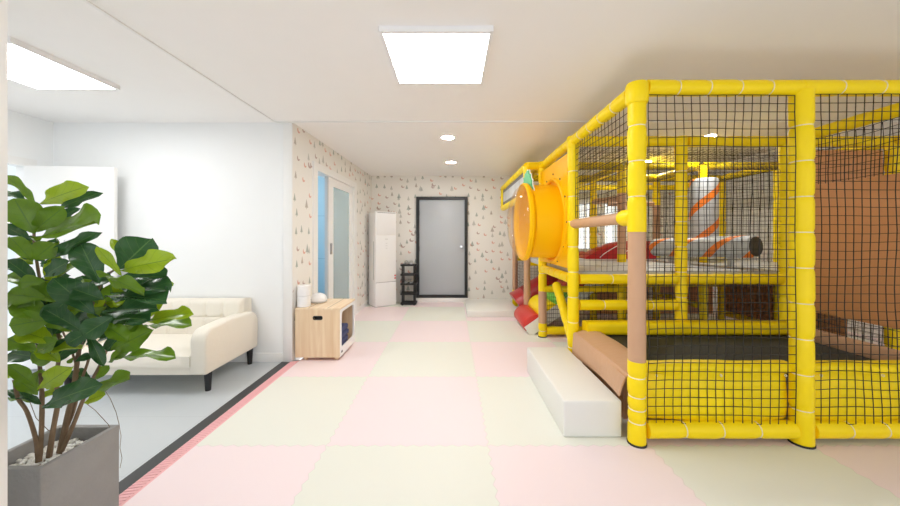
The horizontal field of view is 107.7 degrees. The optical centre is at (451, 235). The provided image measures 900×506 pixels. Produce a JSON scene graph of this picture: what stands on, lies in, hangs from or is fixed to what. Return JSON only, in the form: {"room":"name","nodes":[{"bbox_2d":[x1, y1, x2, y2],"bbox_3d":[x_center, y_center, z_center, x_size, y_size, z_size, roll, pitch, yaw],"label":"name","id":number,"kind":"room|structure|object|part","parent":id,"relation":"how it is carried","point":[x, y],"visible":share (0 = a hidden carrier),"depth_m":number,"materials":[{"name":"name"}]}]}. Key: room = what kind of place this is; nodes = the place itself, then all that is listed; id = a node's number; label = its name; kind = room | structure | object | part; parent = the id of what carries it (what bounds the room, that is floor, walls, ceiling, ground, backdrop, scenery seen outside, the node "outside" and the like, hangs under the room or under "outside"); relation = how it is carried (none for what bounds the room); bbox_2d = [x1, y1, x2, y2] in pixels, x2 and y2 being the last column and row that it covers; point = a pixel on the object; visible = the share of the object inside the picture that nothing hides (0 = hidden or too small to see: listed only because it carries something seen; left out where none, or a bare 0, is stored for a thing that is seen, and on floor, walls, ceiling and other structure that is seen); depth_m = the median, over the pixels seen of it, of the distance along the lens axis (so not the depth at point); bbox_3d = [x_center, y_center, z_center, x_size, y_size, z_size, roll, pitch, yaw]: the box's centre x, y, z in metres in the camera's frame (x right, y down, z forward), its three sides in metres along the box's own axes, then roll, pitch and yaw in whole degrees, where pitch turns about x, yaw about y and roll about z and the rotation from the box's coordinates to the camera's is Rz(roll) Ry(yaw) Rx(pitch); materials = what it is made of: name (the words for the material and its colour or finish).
{"room":"indoor playground","nodes":[
{"label":"indoor playground","id":0,"kind":"room"},
{"bbox_2d":[8,165,15,352],"bbox_3d":[-5.230,0.095,2.850,0.100,2.570,2.700,0,0,0],"label":"wall","id":1,"kind":"structure","parent":0,"point":[11,169],"depth_m":3.86,"materials":[{"name":"white paint"}]},
{"bbox_2d":[8,110,52,165],"bbox_3d":[-4.230,0.095,0.460,0.100,2.570,6.120,0,0,0],"label":"wall","id":2,"kind":"structure","parent":0,"point":[29,137],"depth_m":3.26,"materials":[{"name":"white paint"}]},
{"bbox_2d":[8,155,36,365],"bbox_3d":[-4.225,0.279,2.775,0.130,2.078,1.050,0,0,0],"label":"door frame","id":3,"kind":"structure","parent":2,"relation":"in","point":[19,163],"depth_m":3.23,"materials":[{"name":"white paint"}]},
{"bbox_2d":[24,166,116,368],"bbox_3d":[-3.761,0.307,3.247,0.800,1.985,0.052,0,0,-6],"label":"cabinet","id":4,"kind":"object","parent":3,"relation":"attached to","point":[38,179],"depth_m":3.25,"materials":[{"name":"white paint"}]},
{"bbox_2d":[53,123,282,352],"bbox_3d":[-2.924,0.095,3.485,2.512,2.570,0.070,0,0,0],"label":"wall","id":5,"kind":"structure","parent":0,"point":[209,196],"depth_m":3.45,"materials":[{"name":"white paint"}]},
{"bbox_2d":[229,353,282,361],"bbox_3d":[-2.970,1.272,3.443,2.420,0.093,0.014,0,0,0],"label":"baseboard","id":6,"kind":"structure","parent":5,"relation":"attached to","point":[257,357],"depth_m":3.44,"materials":[{"name":"white paint"}]},
{"bbox_2d":[283,123,292,361],"bbox_3d":[-1.714,0.064,3.440,0.093,2.508,0.020,0,0,0],"label":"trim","id":7,"kind":"structure","parent":5,"relation":"attached to","point":[287,127],"depth_m":3.43,"materials":[{"name":"white paint"}]},
{"bbox_2d":[293,123,370,360],"bbox_3d":[-1.684,0.080,4.990,0.100,2.540,3.083,0,0,1],"label":"wall","id":8,"kind":"structure","parent":0,"point":[307,149],"depth_m":3.83,"materials":[{"name":"paint"}]},
{"bbox_2d":[312,161,356,313],"bbox_3d":[-1.690,0.205,4.720,0.140,2.190,1.644,0,0,1],"label":"door","id":9,"kind":"structure","parent":8,"relation":"in","point":[340,191],"depth_m":4.77,"materials":[{"name":"white paint"}]},
{"bbox_3d":[-1.668,0.240,4.930,0.035,2.080,0.981,0,0,1],"label":"sliding panel","id":10,"kind":"part","parent":9,"relation":"part of","materials":[{"name":"glass"}]},
{"bbox_3d":[-1.667,0.205,4.940,0.008,1.790,0.680,0,0,1],"label":"glass","id":11,"kind":"part","parent":9,"relation":"part of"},
{"bbox_2d":[357,300,368,311],"bbox_3d":[-1.627,1.262,5.020,0.013,0.075,3.021,0,0,1],"label":"baseboard","id":12,"kind":"structure","parent":8,"relation":"attached to","point":[366,303],"depth_m":5.89,"materials":[{"name":"white paint"}]},
{"bbox_2d":[8,0,899,175],"bbox_3d":[0.610,-1.240,2.015,9.580,0.100,9.230,0,0,0],"label":"ceiling","id":13,"kind":"structure","parent":0,"point":[288,60],"depth_m":2.31,"materials":[{"name":"paint"}]},
{"bbox_2d":[8,36,119,89],"bbox_3d":[-2.955,-1.173,2.285,0.650,0.034,0.650,0,0,0],"label":"ceiling light panel","id":14,"kind":"object","parent":13,"relation":"attached to","point":[28,65],"visible":1,"depth_m":2.35,"materials":[{"name":"white plastic"}]},
{"bbox_2d":[82,0,274,122],"bbox_3d":[-1.845,-1.185,0.415,0.020,0.010,6.030,0,0,0],"label":"trim","id":15,"kind":"structure","parent":13,"relation":"attached to","point":[85,1],"depth_m":2.10,"materials":[{"name":"white paint"}]},
{"bbox_2d":[379,26,493,83],"bbox_3d":[-0.090,-1.173,2.185,0.650,0.034,0.650,0,0,0],"label":"ceiling light panel","id":16,"kind":"object","parent":13,"relation":"attached to","point":[416,54],"visible":1,"depth_m":2.08,"materials":[{"name":"white plastic"}]},
{"bbox_2d":[440,135,454,139],"bbox_3d":[-0.053,-1.185,3.960,0.172,0.009,0.172,0,0,0],"label":"recessed light","id":17,"kind":"object","parent":13,"relation":"in","point":[446,137],"visible":1,"depth_m":3.95,"materials":[{"name":"white plastic"}]},
{"bbox_2d":[442,136,453,138],"bbox_3d":[-0.053,-1.185,3.960,0.148,0.004,0.148,0,0,0],"label":"diffuser","id":18,"kind":"object","parent":17,"relation":"attached to","point":[443,137],"depth_m":3.95,"materials":[{"name":"white"}]},
{"bbox_2d":[275,121,897,122],"bbox_3d":[1.782,-1.184,3.415,7.235,0.012,0.030,0,0,0],"label":"trim","id":19,"kind":"structure","parent":13,"relation":"attached to","point":[275,121],"depth_m":3.41,"materials":[{"name":"white paint"}]},
{"bbox_2d":[8,301,899,505],"bbox_3d":[0.610,1.345,1.965,9.580,0.090,9.130,0,0,0],"label":"floor","id":20,"kind":"structure","parent":0,"point":[430,403],"depth_m":2.06,"materials":[{"name":"tile"}]},
{"bbox_2d":[8,425,118,505],"bbox_3d":[-1.631,1.073,1.339,0.276,0.449,0.294,0,0,0],"label":"planter","id":21,"kind":"object","parent":20,"relation":"on","point":[82,468],"depth_m":1.33,"materials":[{"name":"grey concrete"}]},
{"bbox_2d":[8,175,193,505],"bbox_3d":[-1.466,0.528,1.317,0.842,1.538,0.367,0,0,0],"label":"fig","id":22,"kind":"object","parent":20,"relation":"on","point":[66,464],"visible":0.96,"depth_m":1.26,"materials":[{"name":"green plant"}]},
{"bbox_3d":[-1.625,0.708,1.258,0.073,0.331,0.019,0,0,-27],"label":"stem","id":23,"kind":"part","parent":22,"relation":"part of","materials":[{"name":"brown plant"}]},
{"bbox_3d":[-1.639,0.376,1.306,0.130,0.995,0.032,0,0,41],"label":"stem","id":24,"kind":"part","parent":22,"relation":"part of","materials":[{"name":"brown plant"}]},
{"bbox_3d":[-1.616,0.526,1.317,0.110,0.698,0.040,0,0,14],"label":"stem","id":25,"kind":"part","parent":22,"relation":"part of","materials":[{"name":"brown plant"}]},
{"bbox_3d":[-1.578,0.475,1.360,0.073,0.176,0.010,0,0,0],"label":"stem","id":26,"kind":"part","parent":22,"relation":"part of","materials":[{"name":"brown plant"}]},
{"bbox_3d":[-1.477,0.638,1.389,0.300,0.525,0.039,0,0,-10],"label":"stem","id":27,"kind":"part","parent":22,"relation":"part of","materials":[{"name":"brown plant"}]},
{"bbox_3d":[-1.500,0.511,1.357,0.263,0.767,0.028,0,0,0],"label":"stem","id":28,"kind":"part","parent":22,"relation":"part of","materials":[{"name":"brown plant"}]},
{"bbox_3d":[-1.526,0.518,1.384,0.151,0.537,0.025,0,0,-19],"label":"stem","id":29,"kind":"part","parent":22,"relation":"part of","materials":[{"name":"brown plant"}]},
{"bbox_2d":[45,297,257,390],"bbox_3d":[-2.680,0.972,3.060,1.330,0.693,0.740,0,0,0],"label":"sofa","id":30,"kind":"object","parent":20,"relation":"on","point":[222,330],"visible":0.5,"depth_m":2.88,"materials":[{"name":"beige leather"}]},
{"bbox_3d":[-3.275,1.229,2.810,0.062,0.178,0.064,0,0,0],"label":"leg","id":31,"kind":"part","parent":30,"relation":"part of","materials":[{"name":"black wood"}]},
{"bbox_3d":[-3.277,0.952,3.060,0.135,0.387,0.740,0,0,0],"label":"armrest","id":32,"kind":"part","parent":30,"relation":"part of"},
{"bbox_2d":[60,334,191,367],"bbox_3d":[-2.680,1.000,2.962,1.056,0.155,0.535,0,0,0],"label":"seat cushion","id":33,"kind":"object","parent":30,"relation":"on","point":[180,343],"depth_m":2.70,"materials":[{"name":"fabric"}]},
{"bbox_3d":[-2.692,0.812,3.317,1.205,0.375,0.225,0,0,0],"label":"backrest","id":34,"kind":"part","parent":30,"relation":"part of","materials":[{"name":"fabric"}]},
{"bbox_3d":[-2.083,1.229,2.810,0.062,0.178,0.064,0,0,0],"label":"leg","id":35,"kind":"part","parent":30,"relation":"part of","materials":[{"name":"black wood"}]},
{"bbox_3d":[-2.083,0.952,3.060,0.135,0.387,0.740,0,0,0],"label":"armrest","id":36,"kind":"part","parent":30,"relation":"part of","materials":[{"name":"fabric"}]},
{"bbox_3d":[-2.083,1.229,3.390,0.062,0.178,0.064,0,0,0],"label":"leg","id":37,"kind":"part","parent":30,"relation":"part of","materials":[{"name":"black wood"}]},
{"bbox_2d":[119,362,288,494],"bbox_3d":[-1.731,1.316,0.424,0.088,0.008,6.049,0,0,0],"label":"trim","id":38,"kind":"structure","parent":20,"relation":"attached to","point":[162,455],"depth_m":2.16,"materials":[{"name":"grey rubber"}]},
{"bbox_2d":[119,361,298,505],"bbox_3d":[-1.639,1.307,0.415,0.097,0.022,6.030,0,0,0],"label":"trim","id":39,"kind":"structure","parent":20,"relation":"attached to","point":[126,495],"depth_m":2.06,"materials":[{"name":"plastic"}]},
{"bbox_2d":[295,299,354,359],"bbox_3d":[-1.397,1.026,3.688,0.469,0.549,0.535,0,0,0],"label":"base cabinet","id":40,"kind":"object","parent":20,"relation":"on","point":[318,326],"visible":0.98,"depth_m":3.42,"materials":[{"name":"brown wood"}]},
{"bbox_2d":[297,295,310,307],"bbox_3d":[-1.583,0.695,3.520,0.136,0.114,0.137,0,0,0],"label":"canister","id":41,"kind":"object","parent":40,"relation":"on","point":[305,301],"visible":0.88,"depth_m":3.47,"materials":[{"name":"ceramic"}]},
{"bbox_2d":[297,284,310,296],"bbox_3d":[-1.583,0.581,3.520,0.136,0.114,0.137,0,0,0],"label":"canister","id":42,"kind":"object","parent":41,"relation":"on","point":[303,290],"visible":1,"depth_m":3.47,"materials":[{"name":"white plastic"}]},
{"bbox_3d":[-1.400,1.018,3.434,0.464,0.493,0.018,0,0,0],"label":"panel","id":43,"kind":"part","parent":40,"relation":"part of","materials":[{"name":"brown wood"}]},
{"bbox_2d":[311,292,326,303],"bbox_3d":[-1.515,0.695,3.734,0.189,0.112,0.190,0,0,0],"label":"lidded pot","id":44,"kind":"object","parent":40,"relation":"on","point":[318,297],"visible":0.92,"depth_m":3.67,"materials":[{"name":"white ceramic"}]},
{"bbox_3d":[-1.398,0.762,3.688,0.468,0.020,0.535,0,0,0],"label":"panel","id":45,"kind":"part","parent":40,"relation":"part of","materials":[{"name":"brown wood"}]},
{"bbox_3d":[-1.400,1.018,3.941,0.464,0.493,0.018,0,0,0],"label":"panel","id":46,"kind":"part","parent":40,"relation":"part of","materials":[{"name":"brown wood"}]},
{"bbox_3d":[-1.173,1.019,3.688,0.016,0.492,0.521,0,0,0],"label":"white frame","id":47,"kind":"part","parent":40,"relation":"part of","materials":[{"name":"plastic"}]},
{"bbox_3d":[-1.353,1.216,3.630,0.334,0.061,0.340,0,0,0],"label":"folded cloth","id":48,"kind":"object","parent":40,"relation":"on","visible":0},
{"bbox_2d":[342,334,347,343],"bbox_3d":[-1.352,1.153,3.625,0.320,0.061,0.330,0,0,0],"label":"folded cloth","id":49,"kind":"object","parent":48,"relation":"on","point":[345,337],"visible":0.18,"depth_m":3.67,"materials":[{"name":"fabric"}]},
{"bbox_2d":[342,328,348,337],"bbox_3d":[-1.353,1.089,3.630,0.334,0.061,0.340,0,0,0],"label":"folded cloth","id":50,"kind":"object","parent":49,"relation":"on","point":[346,331],"visible":0.24,"depth_m":3.67,"materials":[{"name":"fabric"}]},
{"bbox_2d":[342,323,347,331],"bbox_3d":[-1.352,1.026,3.625,0.320,0.061,0.330,0,0,0],"label":"folded cloth","id":51,"kind":"object","parent":50,"relation":"on","point":[344,325],"visible":0.23,"depth_m":3.69,"materials":[{"name":"fabric"}]},
{"bbox_2d":[369,211,395,307],"bbox_3d":[-1.312,0.425,6.193,0.424,1.750,0.336,0,0,-36],"label":"air conditioner","id":52,"kind":"object","parent":20,"relation":"on","point":[382,225],"visible":1,"depth_m":6.05,"materials":[{"name":"white plastic"}]},
{"bbox_2d":[373,241,373,279],"bbox_3d":[-1.430,0.450,6.000,0.006,0.700,0.030,0,0,-36],"label":"vent","id":53,"kind":"object","parent":52,"relation":"attached to","point":[373,241],"depth_m":6.00,"materials":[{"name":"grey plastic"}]},
{"bbox_3d":[-1.215,1.059,6.063,0.396,0.412,0.008,0,0,-36],"label":"panel","id":54,"kind":"part","parent":52,"relation":"part of","materials":[{"name":"white plastic"}]},
{"bbox_3d":[-1.215,0.420,6.063,0.396,0.850,0.008,0,0,-36],"label":"panel","id":55,"kind":"part","parent":52,"relation":"part of","materials":[{"name":"white plastic"}]},
{"bbox_3d":[-1.208,-0.220,6.067,0.365,0.400,0.010,0,0,-36],"label":"panel","id":56,"kind":"part","parent":52,"relation":"part of","materials":[{"name":"white plastic"}]},
{"bbox_2d":[400,264,416,304],"bbox_3d":[-0.820,0.917,6.275,0.296,0.765,0.250,0,0,0],"label":"shoe rack","id":57,"kind":"object","parent":20,"relation":"on","point":[403,274],"visible":1,"depth_m":6.16,"materials":[{"name":"black plastic"}]},
{"bbox_3d":[-0.933,0.920,6.170,0.027,0.760,0.028,0,0,0],"label":"post","id":58,"kind":"part","parent":57,"relation":"part of","materials":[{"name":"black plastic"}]},
{"bbox_3d":[-0.933,0.920,6.380,0.027,0.760,0.028,0,0,0],"label":"post","id":59,"kind":"part","parent":57,"relation":"part of","materials":[{"name":"black plastic"}]},
{"bbox_2d":[400,264,416,265],"bbox_3d":[-0.820,0.550,6.275,0.296,0.030,0.250,0,0,0],"label":"shelf","id":60,"kind":"object","parent":57,"relation":"attached to","point":[400,264],"depth_m":6.18,"materials":[{"name":"black plastic"}]},
{"bbox_2d":[400,273,416,275],"bbox_3d":[-0.820,0.730,6.275,0.296,0.030,0.250,0,0,0],"label":"shelf","id":61,"kind":"object","parent":57,"relation":"attached to","point":[402,274],"depth_m":6.15,"materials":[{"name":"black plastic"}]},
{"bbox_2d":[400,282,416,284],"bbox_3d":[-0.820,0.905,6.275,0.296,0.030,0.250,0,0,0],"label":"shelf","id":62,"kind":"object","parent":57,"relation":"attached to","point":[402,283],"depth_m":6.16,"materials":[{"name":"black plastic"}]},
{"bbox_2d":[400,291,416,294],"bbox_3d":[-0.820,1.090,6.275,0.296,0.030,0.250,0,0,0],"label":"shelf","id":63,"kind":"object","parent":57,"relation":"attached to","point":[403,292],"depth_m":6.16,"materials":[{"name":"black plastic"}]},
{"bbox_2d":[400,301,416,304],"bbox_3d":[-0.820,1.270,6.275,0.296,0.030,0.250,0,0,0],"label":"shelf","id":64,"kind":"object","parent":57,"relation":"attached to","point":[402,302],"depth_m":6.16,"materials":[{"name":"black plastic"}]},
{"bbox_3d":[-0.712,0.920,6.170,0.027,0.760,0.028,0,0,0],"label":"post","id":65,"kind":"part","parent":57,"relation":"part of","materials":[{"name":"black plastic"}]},
{"bbox_2d":[465,299,515,316],"bbox_3d":[0.661,1.248,5.766,0.838,0.104,1.008,0,0,0],"label":"mat","id":66,"kind":"object","parent":20,"relation":"on","point":[474,307],"visible":0.8,"depth_m":5.49,"materials":[{"name":"white plastic"}]},
{"bbox_2d":[527,347,620,436],"bbox_3d":[0.907,1.181,2.639,0.379,0.237,1.033,0,0,0],"label":"step block","id":67,"kind":"object","parent":20,"relation":"on","point":[579,403],"visible":1,"depth_m":2.28,"materials":[{"name":"white plastic"}]},
{"bbox_2d":[500,79,899,449],"bbox_3d":[2.453,0.161,4.151,3.653,2.277,4.305,0,0,0],"label":"indoor playground structure","id":68,"kind":"object","parent":20,"relation":"on","point":[836,212],"visible":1,"depth_m":2.51,"materials":[{"name":"yellow plastic"}]},
{"bbox_3d":[0.975,-0.718,6.250,0.095,0.375,0.096,0,0,0],"label":"frame rail","id":69,"kind":"part","parent":68,"relation":"part of","materials":[{"name":"yellow plastic"}]},
{"bbox_3d":[0.975,-0.530,5.275,0.103,0.101,2.010,0,0,0],"label":"frame rail","id":70,"kind":"part","parent":68,"relation":"part of","materials":[{"name":"yellow plastic"}]},
{"bbox_3d":[0.975,-0.905,5.275,0.102,0.100,2.010,0,0,0],"label":"frame rail","id":71,"kind":"part","parent":68,"relation":"part of","materials":[{"name":"yellow plastic"}]},
{"bbox_3d":[0.975,-0.718,4.270,0.096,0.375,0.098,0,0,0],"label":"frame rail","id":72,"kind":"part","parent":68,"relation":"part of","materials":[{"name":"yellow plastic"}]},
{"bbox_3d":[1.058,-0.905,4.250,0.165,0.101,0.102,0,0,0],"label":"frame rail","id":73,"kind":"part","parent":68,"relation":"part of","materials":[{"name":"yellow plastic"}]},
{"bbox_3d":[1.170,-0.905,5.200,0.102,0.101,1.900,0,0,0],"label":"rail","id":74,"kind":"part","parent":68,"relation":"part of","materials":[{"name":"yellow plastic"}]},
{"bbox_3d":[1.170,1.210,4.250,0.106,0.180,0.107,0,0,0],"label":"post","id":75,"kind":"part","parent":68,"relation":"part of","materials":[{"name":"yellow plastic"}]},
{"bbox_3d":[1.165,-0.907,3.700,0.109,0.103,1.101,0,0,0],"label":"rail","id":76,"kind":"part","parent":68,"relation":"part of","materials":[{"name":"yellow plastic"}]},
{"bbox_3d":[1.165,0.415,3.700,0.101,0.100,0.984,0,0,1],"label":"rail","id":77,"kind":"part","parent":68,"relation":"part of","materials":[{"name":"yellow plastic"}]},
{"bbox_3d":[1.147,-0.245,3.700,0.045,1.120,0.970,0,0,0],"label":"mount panel","id":78,"kind":"part","parent":68,"relation":"part of","materials":[{"name":"orange plastic"}]},
{"bbox_3d":[1.690,-0.905,5.150,0.944,0.100,0.102,0,0,0],"label":"rail","id":79,"kind":"part","parent":68,"relation":"part of","materials":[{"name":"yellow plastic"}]},
{"bbox_3d":[1.676,1.220,4.250,0.916,0.104,0.106,0,0,0],"label":"rail","id":80,"kind":"part","parent":68,"relation":"part of","materials":[{"name":"yellow plastic"}]},
{"bbox_3d":[1.160,0.223,3.150,0.107,2.155,0.109,0,0,0],"label":"post","id":81,"kind":"part","parent":68,"relation":"part of","materials":[{"name":"yellow plastic"}]},
{"bbox_3d":[1.690,-0.905,4.250,0.944,0.100,0.102,0,0,0],"label":"rail","id":82,"kind":"part","parent":68,"relation":"part of","materials":[{"name":"yellow plastic"}]},
{"bbox_3d":[1.686,0.680,4.220,1.012,0.081,0.082,0,0,0],"label":"rail","id":83,"kind":"part","parent":68,"relation":"part of","materials":[{"name":"yellow plastic"}]},
{"bbox_3d":[2.212,0.198,5.150,0.107,2.205,0.109,0,0,0],"label":"post","id":84,"kind":"part","parent":68,"relation":"part of","materials":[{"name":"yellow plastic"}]},
{"bbox_3d":[1.160,-0.118,2.607,0.087,0.089,1.045,0,0,0],"label":"hand rail","id":85,"kind":"part","parent":68,"relation":"part of","materials":[{"name":"beige plastic"}]},
{"bbox_3d":[2.710,-0.905,6.150,0.920,0.099,0.100,0,0,0],"label":"rail","id":86,"kind":"part","parent":68,"relation":"part of","materials":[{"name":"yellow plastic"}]},
{"bbox_3d":[1.160,-0.913,2.636,0.102,0.102,1.028,0,0,0],"label":"rail","id":87,"kind":"part","parent":68,"relation":"part of","materials":[{"name":"yellow plastic"}]},
{"bbox_3d":[2.192,-0.905,4.700,0.101,0.099,0.784,0,0,0],"label":"rail","id":88,"kind":"part","parent":68,"relation":"part of","materials":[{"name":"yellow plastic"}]},
{"bbox_3d":[2.202,-0.510,4.700,0.086,0.123,0.804,0,0,1],"label":"hand rail","id":89,"kind":"part","parent":68,"relation":"part of","materials":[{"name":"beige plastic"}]},
{"bbox_3d":[2.192,0.765,4.250,0.107,1.070,0.109,0,0,0],"label":"post","id":90,"kind":"part","parent":68,"relation":"part of","materials":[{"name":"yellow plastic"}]},
{"bbox_3d":[2.710,-0.905,5.150,0.920,0.100,0.102,0,0,0],"label":"rail","id":91,"kind":"part","parent":68,"relation":"part of","materials":[{"name":"yellow plastic"}]},
{"bbox_3d":[1.676,0.660,3.150,0.916,0.100,0.102,0,0,0],"label":"rail","id":92,"kind":"part","parent":68,"relation":"part of","materials":[{"name":"yellow plastic"}]},
{"bbox_3d":[1.676,0.412,3.150,0.916,0.100,0.102,0,0,0],"label":"rail","id":93,"kind":"part","parent":68,"relation":"part of","materials":[{"name":"yellow plastic"}]},
{"bbox_3d":[1.690,-0.905,3.150,0.944,0.101,0.102,0,0,0],"label":"rail","id":94,"kind":"part","parent":68,"relation":"part of","materials":[{"name":"yellow plastic"}]},
{"bbox_3d":[2.796,-0.500,5.150,0.708,0.070,0.071,0,0,0],"label":"hand rail","id":95,"kind":"part","parent":68,"relation":"part of","materials":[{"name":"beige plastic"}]},
{"bbox_3d":[1.160,1.040,2.065,0.107,0.520,0.109,0,0,0],"label":"post","id":96,"kind":"part","parent":68,"relation":"part of","materials":[{"name":"yellow plastic"}]},
{"bbox_3d":[3.724,-0.905,6.150,0.932,0.100,0.101,0,0,0],"label":"rail","id":97,"kind":"part","parent":68,"relation":"part of","materials":[{"name":"yellow plastic"}]},
{"bbox_3d":[3.200,0.760,5.150,0.106,1.080,0.108,0,0,0],"label":"post","id":98,"kind":"part","parent":68,"relation":"part of","materials":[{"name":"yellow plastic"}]},
{"bbox_3d":[2.710,-0.905,4.250,0.920,0.100,0.101,0,0,0],"label":"rail","id":99,"kind":"part","parent":68,"relation":"part of","materials":[{"name":"yellow plastic"}]},
{"bbox_3d":[3.206,0.750,5.150,2.028,0.091,0.092,0,0,0],"label":"rail","id":100,"kind":"part","parent":68,"relation":"part of","materials":[{"name":"yellow plastic"}]},
{"bbox_3d":[3.200,0.900,4.700,0.082,0.080,0.784,0,0,0],"label":"rail","id":101,"kind":"part","parent":68,"relation":"part of","materials":[{"name":"yellow plastic"}]},
{"bbox_3d":[3.200,-0.905,4.700,0.102,0.101,0.784,0,0,0],"label":"rail","id":102,"kind":"part","parent":68,"relation":"part of","materials":[{"name":"yellow plastic"}]},
{"bbox_3d":[2.192,0.223,3.150,0.107,2.155,0.109,0,0,0],"label":"post","id":103,"kind":"part","parent":68,"relation":"part of","materials":[{"name":"yellow plastic"}]},
{"bbox_3d":[3.724,-0.905,5.150,0.932,0.100,0.102,0,0,0],"label":"rail","id":104,"kind":"part","parent":68,"relation":"part of","materials":[{"name":"yellow plastic"}]},
{"bbox_3d":[3.200,0.198,4.190,0.101,2.205,0.103,0,0,0],"label":"post","id":105,"kind":"part","parent":68,"relation":"part of","materials":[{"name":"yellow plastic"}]},
{"bbox_3d":[4.220,0.198,5.150,0.107,2.205,0.109,0,0,0],"label":"post","id":106,"kind":"part","parent":68,"relation":"part of","materials":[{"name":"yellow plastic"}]},
{"bbox_3d":[1.676,1.212,2.065,0.916,0.105,0.107,0,0,0],"label":"rail","id":107,"kind":"part","parent":68,"relation":"part of","materials":[{"name":"yellow plastic"}]},
{"bbox_3d":[1.695,-0.927,2.065,0.954,0.101,0.102,0,0,0],"label":"rail","id":108,"kind":"part","parent":68,"relation":"part of","materials":[{"name":"yellow plastic"}]},
{"bbox_3d":[2.696,0.412,3.150,0.892,0.100,0.102,0,0,0],"label":"rail","id":109,"kind":"part","parent":68,"relation":"part of","materials":[{"name":"yellow plastic"}]},
{"bbox_3d":[2.710,-0.905,3.150,0.920,0.102,0.104,0,0,0],"label":"rail","id":110,"kind":"part","parent":68,"relation":"part of","materials":[{"name":"yellow plastic"}]},
{"bbox_3d":[3.724,-0.905,4.250,0.932,0.102,0.103,0,0,0],"label":"rail","id":111,"kind":"part","parent":68,"relation":"part of","materials":[{"name":"yellow plastic"}]},
{"bbox_3d":[4.220,1.190,4.150,0.092,0.091,1.884,0,0,0],"label":"rail","id":112,"kind":"part","parent":68,"relation":"part of","materials":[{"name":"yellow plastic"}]},
{"bbox_3d":[4.220,-0.905,4.700,0.104,0.102,0.784,0,0,0],"label":"rail","id":113,"kind":"part","parent":68,"relation":"part of","materials":[{"name":"yellow plastic"}]},
{"bbox_3d":[4.220,0.198,4.250,0.107,2.205,0.109,0,0,0],"label":"post","id":114,"kind":"part","parent":68,"relation":"part of","materials":[{"name":"yellow plastic"}]},
{"bbox_3d":[3.195,0.223,3.150,0.108,2.155,0.110,0,0,0],"label":"post","id":115,"kind":"part","parent":68,"relation":"part of","materials":[{"name":"yellow plastic"}]},
{"bbox_3d":[2.192,0.198,2.065,0.120,2.205,0.122,0,0,0],"label":"post","id":116,"kind":"part","parent":68,"relation":"part of","materials":[{"name":"yellow plastic"}]},
{"bbox_3d":[3.200,-0.905,2.607,0.102,0.100,0.969,0,0,0],"label":"rail","id":117,"kind":"part","parent":68,"relation":"part of","materials":[{"name":"yellow plastic"}]},
{"bbox_3d":[3.715,-0.440,3.185,0.890,0.780,0.030,0,0,0],"label":"panel","id":118,"kind":"part","parent":68,"relation":"part of","materials":[{"name":"brown plastic"}]},
{"bbox_3d":[2.676,-0.927,2.065,1.008,0.100,0.102,0,0,0],"label":"rail","id":119,"kind":"part","parent":68,"relation":"part of","materials":[{"name":"yellow plastic"}]},
{"bbox_3d":[3.724,-0.905,3.150,0.932,0.102,0.104,0,0,0],"label":"rail","id":120,"kind":"part","parent":68,"relation":"part of","materials":[{"name":"yellow plastic"}]},
{"bbox_3d":[3.200,0.110,2.610,0.030,1.120,0.960,0,0,0],"label":"panel","id":121,"kind":"part","parent":68,"relation":"part of","materials":[{"name":"brown plastic"}]},
{"bbox_3d":[2.696,1.212,2.065,0.892,0.104,0.106,0,0,0],"label":"rail","id":122,"kind":"part","parent":68,"relation":"part of","materials":[{"name":"yellow plastic"}]},
{"bbox_3d":[4.220,-0.905,3.700,0.102,0.101,0.984,0,0,0],"label":"rail","id":123,"kind":"part","parent":68,"relation":"part of","materials":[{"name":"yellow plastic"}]},
{"bbox_3d":[4.220,0.223,3.150,0.108,2.155,0.110,0,0,0],"label":"post","id":124,"kind":"part","parent":68,"relation":"part of","materials":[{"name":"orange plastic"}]},
{"bbox_2d":[318,176,717,300],"bbox_3d":[1.000,0.080,6.580,8.800,2.540,0.100,0,0,0],"label":"wall","id":125,"kind":"structure","parent":0,"point":[489,227],"depth_m":6.53,"materials":[{"name":"paper"}]},
{"bbox_2d":[416,197,468,301],"bbox_3d":[-0.200,0.263,6.470,1.080,2.075,0.120,0,0,0],"label":"door","id":126,"kind":"structure","parent":125,"relation":"in","point":[441,222],"depth_m":6.50,"materials":[{"name":"grey paint"}]},
{"bbox_3d":[-0.200,1.259,6.492,1.080,0.082,0.075,0,0,0],"label":"sill","id":127,"kind":"part","parent":126,"relation":"part of","materials":[{"name":"white paint"}]},
{"bbox_2d":[578,202,596,250],"bbox_3d":[2.640,-0.190,6.515,0.440,0.980,0.030,0,0,0],"label":"window","id":128,"kind":"structure","parent":125,"relation":"in","point":[583,245],"depth_m":6.52,"materials":[{"name":"glass"}]},
{"bbox_3d":[2.640,-0.190,6.522,0.350,0.880,0.008,0,0,0],"label":"pane","id":129,"kind":"part","parent":128,"relation":"part of","materials":[{"name":"clear glass"}]},
{"bbox_2d":[602,204,627,244],"bbox_3d":[3.240,-0.190,6.515,0.520,0.980,0.030,0,0,0],"label":"window","id":130,"kind":"structure","parent":125,"relation":"in","point":[612,232],"depth_m":6.52,"materials":[{"name":"glass"}]},
{"bbox_3d":[3.240,-0.190,6.522,0.430,0.880,0.008,0,0,0],"label":"pane","id":131,"kind":"part","parent":130,"relation":"part of","materials":[{"name":"clear glass"}]},
{"bbox_2d":[725,149,883,338],"bbox_3d":[5.450,0.080,2.015,0.100,2.540,9.230,0,0,0],"label":"wall","id":132,"kind":"structure","parent":0,"point":[765,194],"depth_m":5.82,"materials":[{"name":"white paint"}]},
{"bbox_3d":[-2.057,0.064,0.980,1.285,2.508,0.100,0,0,0],"label":"wall","id":133,"kind":"structure","parent":0,"visible":0},
{"bbox_2d":[0,0,7,505],"bbox_3d":[-1.433,0.064,0.980,0.055,2.506,0.124,0,0,0],"label":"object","id":134,"kind":"structure","parent":133,"relation":"attached to","point":[3,3],"depth_m":1.03,"materials":[{"name":"white paint"}]}
]}

